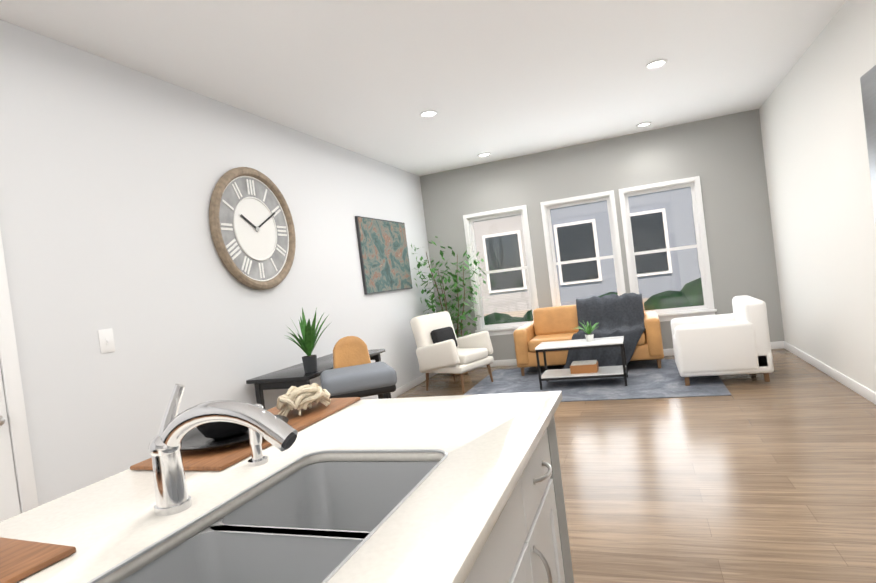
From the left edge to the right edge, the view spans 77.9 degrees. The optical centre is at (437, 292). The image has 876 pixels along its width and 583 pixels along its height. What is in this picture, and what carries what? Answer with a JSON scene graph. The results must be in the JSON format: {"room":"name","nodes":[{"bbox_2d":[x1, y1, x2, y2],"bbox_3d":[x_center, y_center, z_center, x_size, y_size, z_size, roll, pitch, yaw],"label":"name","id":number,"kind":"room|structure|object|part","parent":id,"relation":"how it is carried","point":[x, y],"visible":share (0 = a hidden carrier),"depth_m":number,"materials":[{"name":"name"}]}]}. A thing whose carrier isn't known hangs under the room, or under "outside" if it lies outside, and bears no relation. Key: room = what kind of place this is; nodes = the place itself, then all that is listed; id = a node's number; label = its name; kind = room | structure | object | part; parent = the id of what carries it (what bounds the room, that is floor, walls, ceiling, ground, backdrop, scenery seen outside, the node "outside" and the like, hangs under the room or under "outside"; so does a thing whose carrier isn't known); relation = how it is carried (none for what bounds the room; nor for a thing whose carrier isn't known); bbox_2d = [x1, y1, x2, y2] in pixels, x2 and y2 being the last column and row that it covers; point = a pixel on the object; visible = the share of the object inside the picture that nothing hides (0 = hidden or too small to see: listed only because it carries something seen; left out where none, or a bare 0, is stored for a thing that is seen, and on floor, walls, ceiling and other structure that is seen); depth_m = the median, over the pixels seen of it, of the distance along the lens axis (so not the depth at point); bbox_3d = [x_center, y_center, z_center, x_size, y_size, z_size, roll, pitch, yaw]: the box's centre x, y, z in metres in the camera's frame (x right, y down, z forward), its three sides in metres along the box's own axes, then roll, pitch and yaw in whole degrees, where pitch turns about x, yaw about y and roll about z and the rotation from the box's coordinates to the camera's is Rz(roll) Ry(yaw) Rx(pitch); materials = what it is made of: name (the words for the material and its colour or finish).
{"room":"kitchen","nodes":[
{"label":"kitchen","id":0,"kind":"room"},
{"bbox_2d":[0,19,435,505],"bbox_3d":[-2.027,0.044,2.998,0.100,2.910,11.130,-7,1,20],"label":"wall","id":1,"kind":"structure","parent":0,"point":[111,173],"depth_m":3.42,"materials":[{"name":"white paint"}]},
{"bbox_2d":[0,230,38,521],"bbox_3d":[-2.187,0.438,2.194,0.083,2.197,0.965,-7,1,20],"label":"door frame","id":2,"kind":"structure","parent":1,"relation":"attached to","point":[18,493],"depth_m":2.60,"materials":[{"name":"white"}]},
{"bbox_2d":[98,328,114,353],"bbox_3d":[-1.896,0.275,3.109,0.016,0.135,0.090,-7,1,20],"label":"light switch","id":3,"kind":"object","parent":1,"relation":"attached to","point":[106,340],"visible":1,"depth_m":3.10,"materials":[{"name":"white plastic"}]},
{"bbox_2d":[209,167,295,289],"bbox_3d":[-1.476,-0.519,4.412,0.072,0.998,0.998,-7,1,20],"label":"clock","id":4,"kind":"object","parent":1,"relation":"attached to","point":[252,228],"visible":1,"depth_m":4.36,"materials":[{"name":"white"}]},
{"bbox_2d":[355,216,412,294],"bbox_3d":[-0.633,-0.457,6.670,0.033,0.885,1.320,-7,1,20],"label":"picture","id":5,"kind":"object","parent":1,"relation":"attached to","point":[384,255],"visible":1,"depth_m":6.54,"materials":[{"name":"fabric"}]},
{"bbox_2d":[390,373,437,397],"bbox_3d":[-0.920,1.283,5.401,0.014,0.090,5.816,-7,1,20],"label":"baseboard","id":6,"kind":"structure","parent":1,"relation":"attached to","point":[422,378],"depth_m":6.92,"materials":[{"name":"white"}]},
{"bbox_2d":[0,0,846,175],"bbox_3d":[-0.096,-1.675,2.178,4.640,0.060,11.130,-7,1,20],"label":"ceiling","id":7,"kind":"structure","parent":0,"point":[498,80],"depth_m":4.04,"materials":[{"name":"white paint"}]},
{"bbox_2d":[419,110,437,116],"bbox_3d":[-0.089,-1.698,5.136,0.174,0.024,0.174,-7,1,20],"label":"recessed light","id":8,"kind":"object","parent":7,"relation":"in","point":[429,113],"visible":0.85,"depth_m":5.13,"materials":[{"name":"white"}]},
{"bbox_2d":[478,152,490,156],"bbox_3d":[0.608,-1.822,7.145,0.174,0.024,0.174,-7,1,20],"label":"recessed light","id":9,"kind":"object","parent":7,"relation":"in","point":[483,154],"visible":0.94,"depth_m":7.15,"materials":[{"name":"white"}]},
{"bbox_2d":[636,122,650,126],"bbox_3d":[2.492,-2.043,6.577,0.174,0.024,0.174,-7,1,20],"label":"recessed light","id":10,"kind":"object","parent":7,"relation":"in","point":[643,124],"visible":0.88,"depth_m":6.58,"materials":[{"name":"white"}]},
{"bbox_2d":[645,59,666,68],"bbox_3d":[1.833,-1.924,4.553,0.174,0.024,0.174,-7,1,20],"label":"recessed light","id":11,"kind":"object","parent":7,"relation":"in","point":[655,63],"visible":0.96,"depth_m":4.55,"materials":[{"name":"white"}]},
{"bbox_2d":[420,109,784,359],"bbox_3d":[1.986,-0.534,7.372,4.440,2.910,0.100,-7,1,20],"label":"wall","id":12,"kind":"structure","parent":0,"point":[722,157],"depth_m":7.02,"materials":[{"name":"grey paint"}]},
{"bbox_2d":[463,205,538,335],"bbox_3d":[0.917,-0.293,7.755,0.970,1.780,0.150,-7,1,20],"label":"window","id":13,"kind":"structure","parent":12,"relation":"in","point":[505,328],"depth_m":7.77,"materials":[{"name":"white"}]},
{"bbox_2d":[479,341,783,367],"bbox_3d":[2.139,0.869,7.345,4.380,0.090,0.014,-7,1,20],"label":"baseboard","id":14,"kind":"structure","parent":12,"relation":"attached to","point":[779,344],"depth_m":7.72,"materials":[{"name":"white"}]},
{"bbox_2d":[396,349,875,582],"bbox_3d":[0.268,1.272,2.234,4.640,0.060,11.130,-7,1,20],"label":"floor","id":15,"kind":"structure","parent":0,"point":[753,478],"depth_m":3.06,"materials":[{"name":"brown wood"}]},
{"bbox_2d":[246,349,384,408],"bbox_3d":[-0.930,0.966,4.619,0.550,0.750,1.290,-7,1,20],"label":"side table","id":16,"kind":"object","parent":15,"relation":"on","point":[289,377],"visible":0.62,"depth_m":4.12,"materials":[{"name":"black wood"}]},
{"bbox_2d":[285,308,327,372],"bbox_3d":[-0.997,0.353,4.113,0.386,0.498,0.524,-7,1,20],"label":"potted plant","id":17,"kind":"object","parent":16,"relation":"on","point":[308,340],"visible":1,"depth_m":4.09,"materials":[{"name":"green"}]},
{"bbox_2d":[320,336,396,398],"bbox_3d":[-0.553,0.821,3.874,0.500,0.998,0.565,-7,1,-15],"label":"armchair","id":18,"kind":"object","parent":15,"relation":"on","point":[354,372],"visible":0.58,"depth_m":3.66,"materials":[{"name":"grey fabric"}]},
{"bbox_2d":[411,236,491,374],"bbox_3d":[0.274,0.167,7.453,0.945,1.912,0.953,-7,1,20],"label":"plant","id":19,"kind":"object","parent":15,"relation":"on","point":[457,298],"visible":0.77,"depth_m":7.47,"materials":[{"name":"green plant"}]},
{"bbox_2d":[460,396,573,582],"bbox_3d":[-0.466,0.918,0.417,0.831,0.891,3.064,-7,1,20],"label":"kitchen island","id":20,"kind":"object","parent":15,"relation":"on","point":[528,542],"depth_m":1.28,"materials":[{"name":"wood"}]},
{"bbox_2d":[0,391,561,582],"bbox_3d":[-0.622,0.472,0.455,1.040,0.027,3.080,-7,1,20],"label":"island countertop","id":21,"kind":"structure","parent":20,"relation":"on","point":[485,442],"depth_m":1.09,"materials":[{"name":"white stone"}]},
{"bbox_2d":[0,537,75,582],"bbox_3d":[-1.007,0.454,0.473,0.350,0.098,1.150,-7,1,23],"label":"cutting board","id":22,"kind":"object","parent":21,"relation":"on","point":[20,560],"visible":0.93,"depth_m":0.91,"materials":[{"name":"brown wood"}]},
{"bbox_2d":[181,421,250,470],"bbox_3d":[-0.484,0.376,1.190,0.348,0.099,0.340,-7,1,20],"label":"place setting","id":23,"kind":"object","parent":21,"relation":"on","point":[216,446],"depth_m":1.46,"materials":[{"name":"brown wood"}]},
{"bbox_3d":[-0.608,0.387,1.576,0.336,0.068,0.336,-7,1,20],"label":"plate","id":24,"kind":"part","parent":23,"relation":"part of","materials":[{"name":"black ceramic"}]},
{"bbox_2d":[148,384,297,516],"bbox_3d":[-0.375,0.289,1.158,0.346,0.249,0.318,-7,1,20],"label":"faucet","id":25,"kind":"object","parent":21,"relation":"on","point":[173,498],"depth_m":1.07,"materials":[{"name":"silver metal"}]},
{"bbox_2d":[100,456,443,582],"bbox_3d":[-0.252,0.531,0.984,0.444,0.225,0.760,-7,1,20],"label":"sink","id":26,"kind":"object","parent":21,"relation":"in","point":[303,523],"depth_m":1.04,"materials":[{"name":"grey metal"}]},
{"bbox_2d":[267,383,359,430],"bbox_3d":[-0.387,0.357,1.524,0.396,0.099,0.553,-7,1,20],"label":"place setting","id":27,"kind":"object","parent":21,"relation":"on","point":[301,407],"depth_m":1.77,"materials":[{"name":"brown wood"}]},
{"bbox_2d":[464,359,730,401],"bbox_3d":[1.692,0.987,6.159,2.650,0.010,1.940,-7,1,20],"label":"rug","id":28,"kind":"object","parent":15,"relation":"on","point":[648,379],"visible":0.54,"depth_m":5.82,"materials":[{"name":"grey carpet"}]},
{"bbox_2d":[410,311,493,392],"bbox_3d":[0.176,0.696,6.659,0.742,0.916,0.770,-6,1,40],"label":"accent chair","id":29,"kind":"object","parent":28,"relation":"on","point":[441,348],"visible":1,"depth_m":6.55,"materials":[{"name":"white fabric"}]},
{"bbox_2d":[535,321,627,389],"bbox_3d":[1.565,0.643,5.943,0.910,0.707,0.460,-7,1,20],"label":"coffee table","id":30,"kind":"object","parent":28,"relation":"on","point":[586,369],"visible":1,"depth_m":5.84,"materials":[{"name":"white wood"}]},
{"bbox_2d":[571,321,600,341],"bbox_3d":[1.615,0.407,5.876,0.279,0.248,0.376,-7,1,20],"label":"plant","id":31,"kind":"object","parent":30,"relation":"on","point":[589,337],"depth_m":5.88,"materials":[{"name":"green plant"}]},
{"bbox_2d":[513,293,663,375],"bbox_3d":[1.845,0.507,6.761,1.720,0.877,1.129,-7,1,20],"label":"sofa","id":32,"kind":"object","parent":28,"relation":"on","point":[631,321],"visible":0.81,"depth_m":6.73,"materials":[{"name":"orange leather"}]},
{"bbox_2d":[553,293,645,375],"bbox_3d":[1.999,0.488,6.703,1.076,0.875,1.128,-7,1,20],"label":"blanket","id":33,"kind":"object","parent":32,"relation":"on","point":[624,315],"depth_m":6.71,"materials":[{"name":"grey fabric"}]},
{"bbox_2d":[671,295,773,385],"bbox_3d":[2.827,0.465,5.494,0.800,0.767,0.820,-7,1,20],"label":"armchair","id":34,"kind":"object","parent":28,"relation":"on","point":[736,341],"visible":1,"depth_m":5.12,"materials":[{"name":"white fabric"}]},
{"bbox_2d":[759,0,875,391],"bbox_3d":[2.199,-0.447,1.413,0.100,2.910,11.130,-7,1,20],"label":"wall","id":35,"kind":"structure","parent":0,"point":[814,142],"depth_m":4.59,"materials":[{"name":"white paint"}]},
{"bbox_2d":[783,341,875,404],"bbox_3d":[3.262,0.793,4.026,0.014,0.090,5.450,-7,1,20],"label":"baseboard","id":36,"kind":"structure","parent":35,"relation":"attached to","point":[858,388],"depth_m":4.87,"materials":[{"name":"white"}]},
{"bbox_2d":[860,65,875,222],"bbox_3d":[1.558,0.204,1.084,0.904,1.787,0.898,-7,1,20],"label":"fridge","id":37,"kind":"object","parent":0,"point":[868,84],"visible":1,"depth_m":1.58,"materials":[{"name":"grey"}]},
{"label":"outside","id":38,"kind":"structure","parent":0,"visible":0},
{"bbox_3d":[9.827,0.048,24.337,60.000,0.100,36.920,-7,1,20],"label":"ground","id":39,"kind":"structure","parent":38,"visible":0},
{"bbox_2d":[484,295,651,316],"bbox_3d":[3.492,0.594,10.147,22.000,0.900,0.060,-7,1,20],"label":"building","id":40,"kind":"structure","parent":39,"relation":"on","point":[513,313],"depth_m":10.88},
{"bbox_2d":[473,187,700,314],"bbox_3d":[5.999,-4.227,16.889,17.400,9.600,6.400,-7,1,20],"label":"building","id":41,"kind":"structure","parent":39,"relation":"on","point":[581,237],"depth_m":14.52,"materials":[{"name":"grey"}]},
{"bbox_2d":[484,278,703,324],"bbox_3d":[3.116,0.680,8.656,6.430,1.630,1.651,-7,1,20],"label":"bushes","id":42,"kind":"object","parent":39,"relation":"on","point":[659,302],"depth_m":8.45,"materials":[{"name":"green plant"}]}
]}

